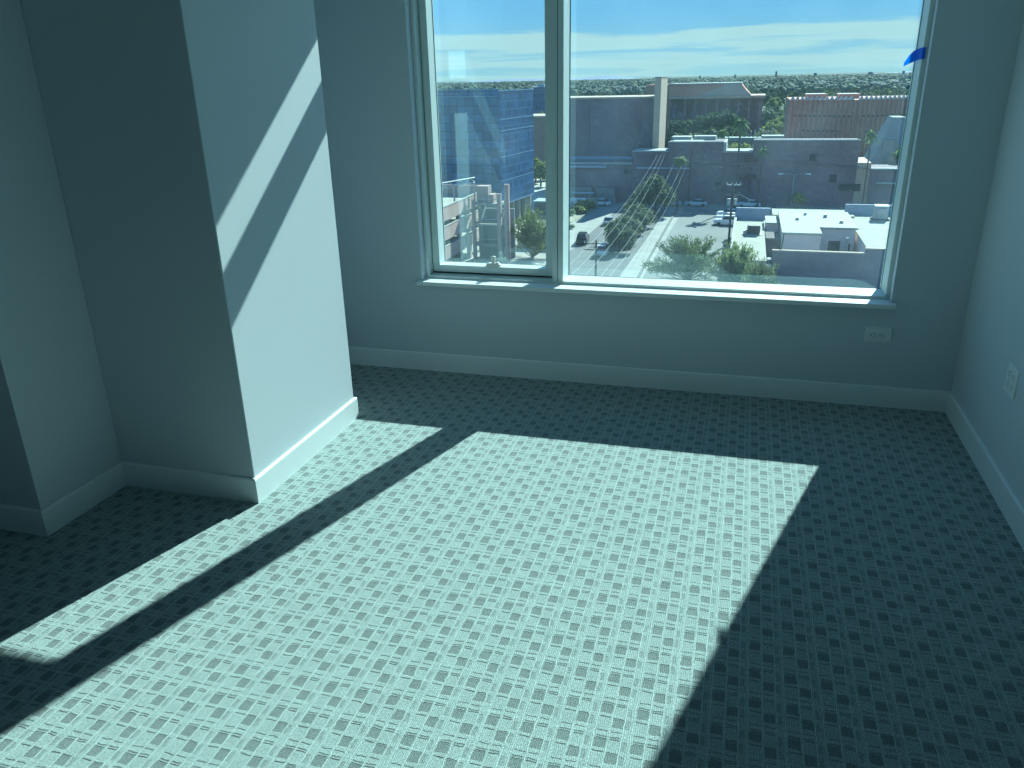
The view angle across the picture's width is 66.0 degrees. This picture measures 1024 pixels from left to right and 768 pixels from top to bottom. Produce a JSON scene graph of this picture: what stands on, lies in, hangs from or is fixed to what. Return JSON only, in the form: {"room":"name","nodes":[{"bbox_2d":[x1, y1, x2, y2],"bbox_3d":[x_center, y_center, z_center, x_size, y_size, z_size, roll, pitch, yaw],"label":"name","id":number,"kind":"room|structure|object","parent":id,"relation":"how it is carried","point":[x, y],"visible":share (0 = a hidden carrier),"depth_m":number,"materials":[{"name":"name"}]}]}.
{"room":"empty apartment room","nodes":[
{"label":"empty apartment room","id":0,"kind":"room"},
{"bbox_2d":[0,0,121,509],"bbox_3d":[-1.981,-1.007,3.423,1.128,2.740,1.942,5,22,15],"label":"wall","id":1,"kind":"structure","parent":0,"point":[57,431],"depth_m":2.75,"materials":[{"name":"grey paint"}]},
{"bbox_2d":[0,504,47,536],"bbox_3d":[-2.147,0.461,2.958,0.990,0.102,0.012,5,22,15],"label":"baseboard","id":2,"kind":"structure","parent":1,"relation":"attached to","point":[12,518],"depth_m":2.85,"materials":[{"name":"white paint"}]},
{"bbox_2d":[41,462,125,535],"bbox_3d":[-1.622,0.430,3.008,0.012,0.102,0.410,5,22,15],"label":"baseboard","id":3,"kind":"structure","parent":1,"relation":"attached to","point":[61,512],"depth_m":2.98,"materials":[{"name":"white paint"}]},
{"bbox_2d":[20,0,352,477],"bbox_3d":[-1.188,-0.883,3.057,0.611,2.740,0.838,5,22,15],"label":"wall column","id":4,"kind":"structure","parent":0,"point":[189,141],"depth_m":2.84,"materials":[{"name":"grey paint"}]},
{"bbox_2d":[121,461,258,502],"bbox_3d":[-1.273,0.385,3.106,0.623,0.102,0.012,5,22,15],"label":"baseboard","id":5,"kind":"structure","parent":4,"relation":"attached to","point":[240,488],"depth_m":3.10,"materials":[{"name":"white paint"}]},
{"bbox_2d":[254,397,358,502],"bbox_3d":[-0.863,0.260,3.406,0.012,0.102,0.862,5,22,15],"label":"baseboard","id":6,"kind":"structure","parent":4,"relation":"attached to","point":[274,475],"depth_m":3.34,"materials":[{"name":"white paint"}]},
{"bbox_2d":[0,364,1023,767],"bbox_3d":[-0.791,1.004,1.779,4.304,0.120,5.646,5,22,15],"label":"floor","id":7,"kind":"structure","parent":0,"point":[475,571],"depth_m":2.43,"materials":[{"name":"carpet"}]},
{"bbox_2d":[313,0,1023,390],"bbox_3d":[-0.006,-1.257,3.958,4.604,2.740,0.275,5,22,15],"label":"wall","id":8,"kind":"structure","parent":0,"point":[365,46],"depth_m":3.87,"materials":[{"name":"grey paint"}]},
{"bbox_2d":[348,346,950,411],"bbox_3d":[0.449,-0.049,4.132,3.326,0.102,0.012,5,22,15],"label":"baseboard","id":9,"kind":"structure","parent":8,"relation":"attached to","point":[802,390],"depth_m":4.04,"materials":[{"name":"white paint"}]},
{"bbox_2d":[409,0,935,309],"bbox_3d":[0.644,-1.410,3.692,2.343,1.971,0.345,5,22,15],"label":"window","id":10,"kind":"structure","parent":8,"relation":"in","point":[554,276],"depth_m":3.91,"materials":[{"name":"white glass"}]},
{"bbox_2d":[904,47,925,65],"bbox_3d":[1.715,-1.393,3.361,0.055,0.071,0.142,5,22,15],"label":"tape","id":11,"kind":"object","parent":10,"relation":"attached to","point":[917,54],"visible":1,"depth_m":3.38,"materials":[{"name":"blue"}]},
{"bbox_2d":[864,326,892,342],"bbox_3d":[1.707,-0.229,3.678,0.116,0.072,0.009,5,22,15],"label":"wall outlet","id":12,"kind":"object","parent":8,"relation":"attached to","point":[872,334],"visible":1,"depth_m":3.68,"materials":[{"name":"white plastic"}]},
{"bbox_2d":[869,332,876,337],"bbox_3d":[1.683,-0.230,3.681,0.033,0.029,0.002,5,22,15],"label":"receptacle","id":13,"kind":"object","parent":12,"relation":"attached to","point":[871,334],"depth_m":3.68,"materials":[{"name":"white"}]},
{"bbox_2d":[878,332,885,337],"bbox_3d":[1.721,-0.227,3.671,0.033,0.029,0.002,5,22,15],"label":"receptacle","id":14,"kind":"object","parent":12,"relation":"attached to","point":[880,334],"depth_m":3.67,"materials":[{"name":"white"}]},
{"bbox_2d":[951,16,1023,507],"bbox_3d":[1.302,-0.013,0.655,0.150,2.740,5.796,5,22,15],"label":"wall","id":15,"kind":"structure","parent":0,"point":[992,337],"depth_m":3.11,"materials":[{"name":"grey paint"}]},
{"bbox_2d":[945,392,1023,550],"bbox_3d":[1.270,1.073,1.174,0.012,0.102,5.646,5,22,15],"label":"baseboard","id":16,"kind":"structure","parent":15,"relation":"attached to","point":[1010,506],"depth_m":3.04,"materials":[{"name":"white paint"}]},
{"bbox_2d":[1004,361,1020,400],"bbox_3d":[1.833,-0.012,2.897,0.009,0.112,0.118,5,22,15],"label":"wall outlet","id":17,"kind":"object","parent":15,"relation":"attached to","point":[1013,373],"visible":1,"depth_m":2.88,"materials":[{"name":"white plastic"}]},
{"label":"outside","id":18,"kind":"structure","parent":0,"visible":0},
{"bbox_2d":[437,72,888,147],"bbox_3d":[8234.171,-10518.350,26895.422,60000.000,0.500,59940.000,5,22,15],"label":"ground","id":19,"kind":"structure","parent":18,"point":[763,107],"depth_m":8883.94,"materials":[{"name":"green plant"}]},
{"bbox_2d":[533,114,544,161],"bbox_3d":[4.779,-71.594,235.177,18.400,16.300,14.400,5,22,15],"label":"building","id":20,"kind":"structure","parent":19,"relation":"on","point":[538,119],"depth_m":226.74,"materials":[{"name":"grey concrete"}]},
{"bbox_2d":[533,84,544,113],"bbox_3d":[12.173,-100.502,298.645,5.400,24.300,12.000,5,22,15],"label":"glass tower","id":21,"kind":"structure","parent":19,"relation":"on","point":[538,92],"depth_m":291.06,"materials":[{"name":"blue glass"}]},
{"bbox_2d":[534,161,545,186],"bbox_3d":[7.089,-53.115,200.408,6.252,6.934,6.481,12,25,30],"label":"tree","id":22,"kind":"object","parent":19,"relation":"on","point":[539,170],"visible":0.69,"depth_m":198.68,"materials":[{"name":"green plant"}]},
{"bbox_2d":[570,95,653,159],"bbox_3d":[23.246,-57.840,190.628,23.550,21.900,17.700,5,22,15],"label":"windowless hall","id":23,"kind":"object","parent":19,"relation":"on","point":[601,127],"visible":0.4,"depth_m":181.97,"materials":[{"name":"brown paint"}]},
{"bbox_2d":[652,77,667,147],"bbox_3d":[34.054,-57.199,182.711,1.500,25.950,14.100,5,22,15],"label":"pylon","id":24,"kind":"object","parent":19,"relation":"on","point":[660,94],"visible":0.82,"depth_m":176.15,"materials":[{"name":"brown paint"}]},
{"bbox_2d":[437,72,911,97],"bbox_3d":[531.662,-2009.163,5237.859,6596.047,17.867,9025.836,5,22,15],"label":"treetops","id":25,"kind":"object","parent":19,"relation":"on","point":[846,83],"visible":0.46,"depth_m":1749.14,"materials":[{"name":"green plant"}]},
{"bbox_2d":[665,119,683,146],"bbox_3d":[61.400,-92.543,293.240,10.467,11.599,11.072,-13,24,-28],"label":"tree","id":26,"kind":"object","parent":19,"relation":"on","point":[672,128],"visible":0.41,"depth_m":290.99,"materials":[{"name":"green plant"}]},
{"bbox_2d":[676,119,692,135],"bbox_3d":[64.709,-91.385,290.045,10.467,11.599,11.072,11,24,30],"label":"tree","id":27,"kind":"object","parent":19,"relation":"on","point":[684,125],"visible":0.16,"depth_m":288.90,"materials":[{"name":"green plant"}]},
{"bbox_2d":[684,115,703,135],"bbox_3d":[65.905,-88.330,279.689,12.733,13.339,12.037,-8,22,-17],"label":"tree","id":28,"kind":"object","parent":19,"relation":"on","point":[692,126],"visible":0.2,"depth_m":278.69,"materials":[{"name":"green plant"}]},
{"bbox_2d":[646,82,765,136],"bbox_3d":[76.829,-108.233,316.302,46.000,23.350,27.500,5,22,15],"label":"performing hall","id":29,"kind":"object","parent":19,"relation":"on","point":[685,101],"visible":0.59,"depth_m":304.51,"materials":[{"name":"brown paint"}]},
{"bbox_2d":[693,112,724,132],"bbox_3d":[69.492,-87.022,274.517,13.084,14.499,13.840,11,24,29],"label":"tree","id":30,"kind":"object","parent":19,"relation":"on","point":[713,120],"visible":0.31,"depth_m":272.50,"materials":[{"name":"green plant"}]},
{"bbox_2d":[703,126,719,136],"bbox_3d":[62.153,-73.952,244.948,11.072,11.599,10.467,1,21,6],"label":"tree","id":31,"kind":"object","parent":19,"relation":"on","point":[712,130],"visible":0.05,"depth_m":242.16,"materials":[{"name":"green plant"}]},
{"bbox_2d":[716,129,729,138],"bbox_3d":[54.939,-60.215,207.554,4.010,13.102,4.585,-11,23,-24],"label":"date palm","id":32,"kind":"object","parent":19,"relation":"on","point":[722,133],"visible":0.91,"depth_m":204.84,"materials":[{"name":"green plant"}]},
{"bbox_2d":[720,125,738,136],"bbox_3d":[67.632,-75.600,248.910,11.072,11.599,10.467,14,26,34],"label":"tree","id":33,"kind":"object","parent":19,"relation":"on","point":[730,130],"visible":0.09,"depth_m":246.12,"materials":[{"name":"green plant"}]},
{"bbox_2d":[717,110,745,136],"bbox_3d":[75.117,-88.332,276.807,13.607,15.078,14.394,3,22,12],"label":"tree","id":34,"kind":"object","parent":19,"relation":"on","point":[728,117],"visible":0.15,"depth_m":274.10,"materials":[{"name":"green plant"}]},
{"bbox_2d":[727,141,737,147],"bbox_3d":[50.897,-50.391,183.867,11.296,12.084,10.897,3,21,11],"label":"tree","id":35,"kind":"object","parent":19,"relation":"on","point":[735,145],"visible":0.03,"depth_m":181.43,"materials":[{"name":"green plant"}]},
{"bbox_2d":[729,116,749,136],"bbox_3d":[80.504,-88.881,281.065,11.514,12.759,12.179,-17,26,-35],"label":"tree","id":36,"kind":"object","parent":19,"relation":"on","point":[741,117],"visible":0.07,"depth_m":279.16,"materials":[{"name":"green plant"}]},
{"bbox_2d":[740,142,752,148],"bbox_3d":[54.000,-50.240,183.830,10.540,11.688,10.925,11,24,30],"label":"tree","id":37,"kind":"object","parent":19,"relation":"on","point":[745,145],"visible":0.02,"depth_m":181.90,"materials":[{"name":"green plant"}]},
{"bbox_2d":[716,128,783,147],"bbox_3d":[67.615,-67.428,227.564,19.500,11.396,10.900,5,22,15],"label":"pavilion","id":38,"kind":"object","parent":19,"relation":"on","point":[750,139],"visible":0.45,"depth_m":226.74,"materials":[{"name":"concrete"}]},
{"bbox_2d":[763,94,769,105],"bbox_3d":[209.890,-232.691,649.026,9.776,11.095,8.514,-8,22,-16],"label":"tree","id":39,"kind":"object","parent":19,"relation":"on","point":[768,95],"visible":0.44,"depth_m":647.25,"materials":[{"name":"green plant"}]},
{"bbox_2d":[761,108,778,128],"bbox_3d":[114.117,-116.623,351.595,12.396,12.429,11.840,-5,21,-10],"label":"tree","id":40,"kind":"object","parent":19,"relation":"on","point":[770,115],"visible":0.29,"depth_m":349.04,"materials":[{"name":"green plant"}]},
{"bbox_2d":[765,97,778,107],"bbox_3d":[192.215,-206.490,583.291,10.143,10.266,11.071,-12,23,-25],"label":"tree","id":41,"kind":"object","parent":19,"relation":"on","point":[772,102],"visible":0.9,"depth_m":581.26,"materials":[{"name":"green plant"}]},
{"bbox_2d":[762,118,783,134],"bbox_3d":[100.286,-95.770,300.387,9.825,10.895,10.185,3,22,11],"label":"tree","id":42,"kind":"object","parent":19,"relation":"on","point":[775,123],"visible":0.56,"depth_m":297.38,"materials":[{"name":"green plant"}]},
{"bbox_2d":[769,129,781,134],"bbox_3d":[93.492,-87.175,282.480,7.146,7.924,7.407,-12,24,-27],"label":"tree","id":43,"kind":"object","parent":19,"relation":"on","point":[775,131],"visible":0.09,"depth_m":280.60,"materials":[{"name":"green plant"}]},
{"bbox_2d":[776,97,782,106],"bbox_3d":[215.021,-227.995,639.436,9.750,9.040,8.932,0,21,3],"label":"tree","id":44,"kind":"object","parent":19,"relation":"on","point":[777,98],"visible":0.47,"depth_m":637.22,"materials":[{"name":"green plant"}]},
{"bbox_2d":[783,93,908,156],"bbox_3d":[98.427,-80.115,246.605,49.900,20.100,48.200,5,22,15],"label":"fluted office","id":45,"kind":"structure","parent":19,"relation":"on","point":[814,115],"depth_m":231.38,"materials":[{"name":"beige concrete"}]},
{"bbox_2d":[870,85,881,93],"bbox_3d":[409.097,-329.588,887.067,11.982,12.579,12.545,-6,22,-12],"label":"tree","id":46,"kind":"object","parent":19,"relation":"on","point":[876,87],"visible":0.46,"depth_m":884.15,"materials":[{"name":"green plant"}]},
{"bbox_2d":[864,116,904,164],"bbox_3d":[95.679,-54.682,186.327,26.800,16.100,17.500,5,22,15],"label":"building","id":47,"kind":"structure","parent":19,"relation":"on","point":[890,134],"depth_m":183.03,"materials":[{"name":"grey concrete"}]},
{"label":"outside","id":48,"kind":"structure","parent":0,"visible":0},
{"bbox_2d":[451,71,911,82],"bbox_3d":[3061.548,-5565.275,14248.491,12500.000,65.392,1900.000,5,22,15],"label":"hills","id":49,"kind":"structure","parent":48,"point":[607,76],"depth_m":8883.94,"materials":[{"name":"green plant"}]},
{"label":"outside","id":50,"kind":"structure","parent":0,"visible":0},
{"bbox_2d":[643,213,732,281],"bbox_3d":[25.928,-17.592,116.402,11.800,0.060,95.000,5,22,15],"label":"parking lot","id":51,"kind":"structure","parent":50,"point":[695,225],"depth_m":138.67,"materials":[{"name":"grey asphalt"}]},
{"bbox_2d":[714,215,734,224],"bbox_3d":[39.860,-30.390,146.321,4.700,1.750,1.850,5,22,15],"label":"parked car","id":52,"kind":"object","parent":51,"relation":"on","point":[725,219],"visible":0.58,"depth_m":145.71,"materials":[{"name":"white paint"}]},
{"bbox_2d":[715,212,735,217],"bbox_3d":[41.330,-32.011,150.820,4.700,1.480,1.850,5,22,15],"label":"parked car","id":53,"kind":"object","parent":51,"relation":"on","point":[727,213],"visible":0.28,"depth_m":150.49,"materials":[{"name":"white paint"}]},
{"bbox_2d":[716,208,735,214],"bbox_3d":[42.646,-33.696,155.117,4.700,1.480,1.850,5,22,15],"label":"parked car","id":54,"kind":"object","parent":51,"relation":"on","point":[728,209],"visible":0.44,"depth_m":154.64,"materials":[{"name":"white paint"}]},
{"bbox_2d":[724,182,748,243],"bbox_3d":[36.169,-27.520,127.723,4.047,10.020,1.430,5,22,15],"label":"utility pole","id":55,"kind":"object","parent":51,"relation":"on","point":[730,201],"visible":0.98,"depth_m":126.72,"materials":[{"name":"brown wood"}]},
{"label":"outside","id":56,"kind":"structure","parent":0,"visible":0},
{"bbox_2d":[526,179,571,218],"bbox_3d":[-2.257,-46.876,193.411,46.400,0.500,78.000,5,22,15],"label":"plaza surface","id":57,"kind":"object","parent":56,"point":[539,192],"visible":0.1,"depth_m":190.56,"materials":[{"name":"concrete"}]},
{"bbox_2d":[534,157,544,182],"bbox_3d":[6.068,-55.722,206.562,6.944,7.429,6.699,15,26,36],"label":"tree","id":58,"kind":"object","parent":57,"relation":"on","point":[536,160],"visible":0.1,"depth_m":204.94,"materials":[{"name":"green plant"}]},
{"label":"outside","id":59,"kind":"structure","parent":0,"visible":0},
{"bbox_2d":[569,204,667,276],"bbox_3d":[13.880,-20.637,125.040,12.000,0.030,106.000,5,22,15],"label":"road surface","id":60,"kind":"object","parent":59,"point":[578,255],"visible":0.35,"depth_m":123.45,"materials":[{"name":"grey asphalt"}]},
{"bbox_2d":[576,232,588,243],"bbox_3d":[11.961,-24.822,133.481,1.850,1.750,4.700,3,21,11],"label":"suv","id":61,"kind":"object","parent":60,"relation":"on","point":[581,236],"visible":0.96,"depth_m":131.51,"materials":[{"name":"black paint"}]},
{"bbox_2d":[584,240,608,275],"bbox_3d":[10.871,-15.347,102.347,3.200,6.600,0.300,5,22,15],"label":"utility pole","id":62,"kind":"object","parent":60,"relation":"on","point":[595,243],"visible":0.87,"depth_m":101.58,"materials":[{"name":"brown wood"}]},
{"bbox_2d":[594,244,609,255],"bbox_3d":[14.205,-21.271,124.134,1.850,1.750,4.700,4,22,14],"label":"pickup","id":63,"kind":"object","parent":60,"relation":"on","point":[601,246],"visible":0.67,"depth_m":122.17,"materials":[{"name":"paint"}]},
{"bbox_2d":[603,216,614,224],"bbox_3d":[18.382,-31.079,149.724,1.850,1.480,4.700,4,22,13],"label":"sedan","id":64,"kind":"object","parent":60,"relation":"on","point":[607,218],"visible":0.62,"depth_m":148.32,"materials":[{"name":"silver metal"}]},
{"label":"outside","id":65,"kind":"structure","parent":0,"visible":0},
{"bbox_2d":[446,203,844,277],"bbox_3d":[33.990,-18.529,118.592,120.000,0.100,124.000,5,22,15],"label":"street surface","id":66,"kind":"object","parent":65,"point":[589,222],"depth_m":142.76,"materials":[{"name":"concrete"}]},
{"bbox_2d":[442,184,479,261],"bbox_3d":[-26.523,-20.789,113.340,34.040,10.400,43.000,5,22,15],"label":"parking garage","id":67,"kind":"structure","parent":66,"relation":"on","point":[456,241],"depth_m":119.42,"materials":[{"name":"concrete"}]},
{"bbox_2d":[442,177,475,200],"bbox_3d":[-8.534,-28.384,117.139,3.767,3.695,8.479,5,22,15],"label":"lighting truss","id":68,"kind":"object","parent":67,"relation":"on","point":[471,178],"visible":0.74,"depth_m":117.60,"materials":[{"name":"metal"}]},
{"bbox_2d":[437,83,533,227],"bbox_3d":[-17.363,-45.412,155.682,40.340,25.520,16.580,8,23,22],"label":"office tower","id":69,"kind":"structure","parent":66,"relation":"on","point":[487,135],"depth_m":143.23,"materials":[{"name":"glass"}]},
{"bbox_2d":[471,184,515,261],"bbox_3d":[-2.777,-24.886,120.936,5.850,11.600,3.500,5,22,15],"label":"stair tower","id":70,"kind":"structure","parent":66,"relation":"on","point":[495,239],"depth_m":120.48,"materials":[{"name":"concrete"}]},
{"bbox_2d":[502,204,545,257],"bbox_3d":[2.947,-23.598,122.138,11.670,8.211,9.925,5,22,15],"label":"tree","id":71,"kind":"object","parent":66,"relation":"on","point":[533,233],"visible":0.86,"depth_m":121.05,"materials":[{"name":"green plant"}]},
{"bbox_2d":[517,233,543,247],"bbox_3d":[4.729,-23.592,129.661,7.900,2.600,0.470,5,22,15],"label":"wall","id":72,"kind":"structure","parent":66,"relation":"on","point":[519,245],"depth_m":130.66,"materials":[{"name":"concrete"}]},
{"bbox_2d":[533,198,545,215],"bbox_3d":[7.278,-36.076,161.218,5.000,3.100,4.400,5,22,15],"label":"kiosk","id":73,"kind":"object","parent":66,"relation":"on","point":[540,203],"visible":0.32,"depth_m":159.65,"materials":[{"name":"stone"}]},
{"bbox_2d":[570,208,593,222],"bbox_3d":[13.770,-34.896,161.926,4.500,0.120,22.000,5,22,15],"label":"traffic island","id":74,"kind":"object","parent":66,"relation":"on","point":[576,216],"visible":0.35,"depth_m":159.72,"materials":[{"name":"concrete"}]},
{"bbox_2d":[571,205,580,212],"bbox_3d":[13.407,-36.253,163.150,2.539,1.952,2.494,5,22,15],"label":"shrub","id":75,"kind":"object","parent":74,"relation":"on","point":[575,207],"visible":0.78,"depth_m":162.52,"materials":[{"name":"green plant"}]},
{"bbox_2d":[578,205,587,213],"bbox_3d":[14.323,-35.626,161.639,2.303,1.802,2.343,-20,28,-39],"label":"shrub","id":76,"kind":"object","parent":74,"relation":"on","point":[582,210],"visible":1,"depth_m":161.13,"materials":[{"name":"green plant"}]},
{"bbox_2d":[578,200,591,209],"bbox_3d":[15.318,-37.449,165.804,2.878,2.252,2.929,11,24,30],"label":"shrub","id":77,"kind":"object","parent":74,"relation":"on","point":[586,204],"visible":0.75,"depth_m":165.28,"materials":[{"name":"green plant"}]},
{"bbox_2d":[570,192,595,204],"bbox_3d":[15.310,-41.008,174.249,6.400,2.500,2.100,3,21,10],"label":"delivery van","id":78,"kind":"object","parent":66,"relation":"on","point":[575,196],"visible":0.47,"depth_m":173.38,"materials":[{"name":"white paint"}]},
{"bbox_2d":[585,198,597,207],"bbox_3d":[17.076,-38.810,169.208,2.600,2.050,1.200,5,22,15],"label":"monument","id":79,"kind":"object","parent":66,"relation":"on","point":[594,200],"visible":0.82,"depth_m":168.54,"materials":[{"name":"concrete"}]},
{"bbox_2d":[598,198,610,205],"bbox_3d":[19.222,-39.759,172.200,4.700,1.480,1.850,9,24,26],"label":"compact car","id":80,"kind":"object","parent":66,"relation":"on","point":[601,201],"visible":0.55,"depth_m":171.15,"materials":[{"name":"white paint"}]},
{"bbox_2d":[603,222,636,251],"bbox_3d":[17.161,-23.293,125.090,5.581,5.105,5.169,-4,21,-6],"label":"street tree","id":81,"kind":"object","parent":66,"relation":"on","point":[626,234],"visible":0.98,"depth_m":123.97,"materials":[{"name":"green plant"}]},
{"bbox_2d":[603,214,644,235],"bbox_3d":[18.499,-25.706,131.276,6.462,5.105,6.139,-6,22,-13],"label":"street tree","id":82,"kind":"object","parent":66,"relation":"on","point":[634,224],"visible":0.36,"depth_m":129.85,"materials":[{"name":"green plant"}]},
{"bbox_2d":[624,198,641,208],"bbox_3d":[23.761,-34.358,154.594,4.271,4.106,4.716,11,24,28],"label":"shade tree","id":83,"kind":"object","parent":66,"relation":"on","point":[631,201],"visible":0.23,"depth_m":153.53,"materials":[{"name":"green plant"}]},
{"bbox_2d":[619,202,657,225],"bbox_3d":[23.193,-31.016,145.122,6.720,4.850,6.698,14,26,35],"label":"street tree","id":84,"kind":"object","parent":66,"relation":"on","point":[640,208],"visible":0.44,"depth_m":143.88,"materials":[{"name":"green plant"}]},
{"bbox_2d":[628,211,650,233],"bbox_3d":[22.106,-28.559,139.475,4.744,4.340,5.169,1,21,7],"label":"street tree","id":85,"kind":"object","parent":66,"relation":"on","point":[638,215],"visible":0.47,"depth_m":138.50,"materials":[{"name":"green plant"}]},
{"bbox_2d":[633,173,676,214],"bbox_3d":[28.430,-37.581,156.898,8.338,8.407,8.384,-15,25,-33],"label":"shade tree","id":86,"kind":"object","parent":66,"relation":"on","point":[656,189],"visible":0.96,"depth_m":155.07,"materials":[{"name":"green plant"}]},
{"bbox_2d":[636,208,677,277],"bbox_3d":[21.046,-19.363,121.112,0.350,0.180,102.000,5,22,15],"label":"sidewalk","id":87,"kind":"structure","parent":66,"relation":"on","point":[675,211],"depth_m":130.19,"materials":[{"name":"concrete"}]},
{"bbox_2d":[659,198,681,205],"bbox_3d":[34.137,-39.190,169.866,4.700,1.480,1.850,5,22,15],"label":"car","id":88,"kind":"object","parent":66,"relation":"on","point":[675,201],"visible":0.23,"depth_m":168.83,"materials":[{"name":"silver metal"}]},
{"bbox_2d":[672,156,689,207],"bbox_3d":[34.715,-41.958,164.554,3.989,10.715,3.646,-4,21,-8],"label":"fan palm","id":89,"kind":"object","parent":66,"relation":"on","point":[680,160],"visible":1,"depth_m":163.01,"materials":[{"name":"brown plant"}]},
{"bbox_2d":[640,234,722,280],"bbox_3d":[23.283,-17.376,107.138,11.477,6.553,9.500,5,22,15],"label":"palo verde","id":90,"kind":"object","parent":66,"relation":"on","point":[687,259],"visible":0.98,"depth_m":105.79,"materials":[{"name":"green plant"}]},
{"bbox_2d":[687,148,697,206],"bbox_3d":[37.086,-43.526,166.592,3.900,11.900,0.320,5,22,15],"label":"utility pole","id":91,"kind":"object","parent":66,"relation":"on","point":[691,148],"visible":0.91,"depth_m":166.13,"materials":[{"name":"brown wood"}]},
{"bbox_2d":[685,198,707,206],"bbox_3d":[39.329,-38.758,168.445,4.700,1.480,1.850,5,22,15],"label":"car","id":92,"kind":"object","parent":66,"relation":"on","point":[696,202],"visible":1,"depth_m":167.63,"materials":[{"name":"silver metal"}]},
{"bbox_2d":[700,240,766,282],"bbox_3d":[29.179,-15.581,103.034,8.075,5.898,10.329,-2,21,-2],"label":"palo verde","id":93,"kind":"object","parent":66,"relation":"on","point":[734,258],"visible":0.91,"depth_m":102.77,"materials":[{"name":"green plant"}]},
{"bbox_2d":[570,135,897,206],"bbox_3d":[53.058,-46.287,170.336,87.000,13.700,13.400,5,22,15],"label":"building","id":94,"kind":"structure","parent":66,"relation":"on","point":[836,168],"depth_m":166.29,"materials":[{"name":"brown paint"}]},
{"bbox_2d":[891,152,899,163],"bbox_3d":[82.250,-48.379,167.987,2.778,2.971,2.680,3,21,10],"label":"tree","id":95,"kind":"object","parent":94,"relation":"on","point":[893,153],"visible":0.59,"depth_m":167.76,"materials":[{"name":"green plant"}]},
{"bbox_2d":[732,117,750,207],"bbox_3d":[46.422,-45.200,161.996,3.838,18.241,4.199,5,22,15],"label":"fan palm","id":96,"kind":"object","parent":66,"relation":"on","point":[740,123],"visible":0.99,"depth_m":159.18,"materials":[{"name":"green plant"}]},
{"bbox_2d":[737,199,760,206],"bbox_3d":[49.822,-38.035,165.962,4.700,1.480,1.850,5,22,15],"label":"car","id":97,"kind":"object","parent":66,"relation":"on","point":[750,202],"visible":0.89,"depth_m":165.26,"materials":[{"name":"white paint"}]},
{"bbox_2d":[730,207,770,277],"bbox_3d":[36.395,-21.779,119.932,5.800,4.900,34.000,5,22,15],"label":"building","id":98,"kind":"structure","parent":66,"relation":"on","point":[744,216],"depth_m":124.82,"materials":[{"name":"pink paint"}]},
{"bbox_2d":[743,224,760,235],"bbox_3d":[36.916,-23.717,121.246,2.600,1.450,1.900,5,22,15],"label":"cooler","id":99,"kind":"object","parent":98,"relation":"on","point":[752,229],"visible":1,"depth_m":120.54,"materials":[{"name":"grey metal"}]},
{"bbox_2d":[735,256,780,283],"bbox_3d":[31.279,-13.495,98.393,7.116,5.243,5.890,-14,25,-30],"label":"palo verde","id":100,"kind":"object","parent":66,"relation":"on","point":[759,276],"visible":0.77,"depth_m":97.76,"materials":[{"name":"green plant"}]},
{"bbox_2d":[755,146,768,205],"bbox_3d":[50.901,-42.236,161.897,2.686,12.501,2.939,-14,25,-30],"label":"fan palm","id":101,"kind":"object","parent":66,"relation":"on","point":[761,151],"visible":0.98,"depth_m":160.51,"materials":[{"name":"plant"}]},
{"bbox_2d":[766,257,771,268],"bbox_3d":[37.161,-17.365,113.051,1.850,1.480,4.700,5,22,15],"label":"car","id":102,"kind":"object","parent":66,"relation":"on","point":[769,258],"visible":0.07,"depth_m":111.75,"materials":[{"name":"silver metal"}]},
{"bbox_2d":[778,173,810,206],"bbox_3d":[58.186,-40.152,163.576,6.400,6.900,0.560,5,22,15],"label":"street light","id":103,"kind":"object","parent":66,"relation":"on","point":[778,173],"visible":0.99,"depth_m":162.83,"materials":[{"name":"metal"}]},
{"bbox_2d":[791,192,806,207],"bbox_3d":[59.142,-37.840,162.655,3.097,3.462,3.374,5,22,15],"label":"tree","id":104,"kind":"object","parent":66,"relation":"on","point":[798,198],"visible":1,"depth_m":161.92,"materials":[{"name":"green plant"}]},
{"bbox_2d":[764,209,857,257],"bbox_3d":[46.914,-23.753,123.754,13.900,5.400,28.000,5,22,15],"label":"shop","id":105,"kind":"structure","parent":66,"relation":"on","point":[803,229],"depth_m":117.08,"materials":[{"name":"pink paint"}]},
{"bbox_2d":[771,247,885,288],"bbox_3d":[47.050,-14.250,99.013,27.900,5.450,0.900,5,22,15],"label":"wall","id":106,"kind":"structure","parent":66,"relation":"on","point":[797,267],"depth_m":100.37,"materials":[{"name":"brown paint"}]},
{"bbox_2d":[844,204,891,251],"bbox_3d":[59.777,-21.243,116.220,17.600,5.600,30.800,5,22,15],"label":"store","id":107,"kind":"structure","parent":66,"relation":"on","point":[872,234],"depth_m":119.09,"materials":[{"name":"pink paint"}]},
{"bbox_2d":[870,204,889,220],"bbox_3d":[58.680,-27.290,125.578,2.600,2.300,2.400,5,22,15],"label":"handler","id":108,"kind":"object","parent":107,"relation":"on","point":[880,211],"visible":1,"depth_m":124.88,"materials":[{"name":"metal"}]},
{"bbox_2d":[877,208,886,213],"bbox_3d":[58.399,-27.265,124.556,1.400,0.800,0.400,5,22,15],"label":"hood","id":109,"kind":"object","parent":108,"relation":"attached to","point":[879,210],"depth_m":124.42,"materials":[{"name":"metal"}]},
{"bbox_2d":[861,129,878,203],"bbox_3d":[70.075,-42.064,155.809,2.878,15.817,3.150,-19,27,-38],"label":"fan palm","id":110,"kind":"object","parent":66,"relation":"on","point":[871,136],"visible":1,"depth_m":153.79,"materials":[{"name":"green plant"}]},
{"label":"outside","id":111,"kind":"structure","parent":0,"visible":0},
{"bbox_2d":[683,208,771,213],"bbox_3d":[60.445,-33.980,156.983,51.800,0.030,4.900,5,22,15],"label":"street","id":112,"kind":"structure","parent":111,"point":[685,209],"depth_m":162.74,"materials":[{"name":"asphalt"}]},
{"bbox_2d":[756,204,779,210],"bbox_3d":[51.652,-35.527,159.348,4.700,1.480,1.850,5,22,15],"label":"car","id":113,"kind":"object","parent":112,"relation":"on","point":[772,206],"visible":0.37,"depth_m":158.54,"materials":[{"name":"metal"}]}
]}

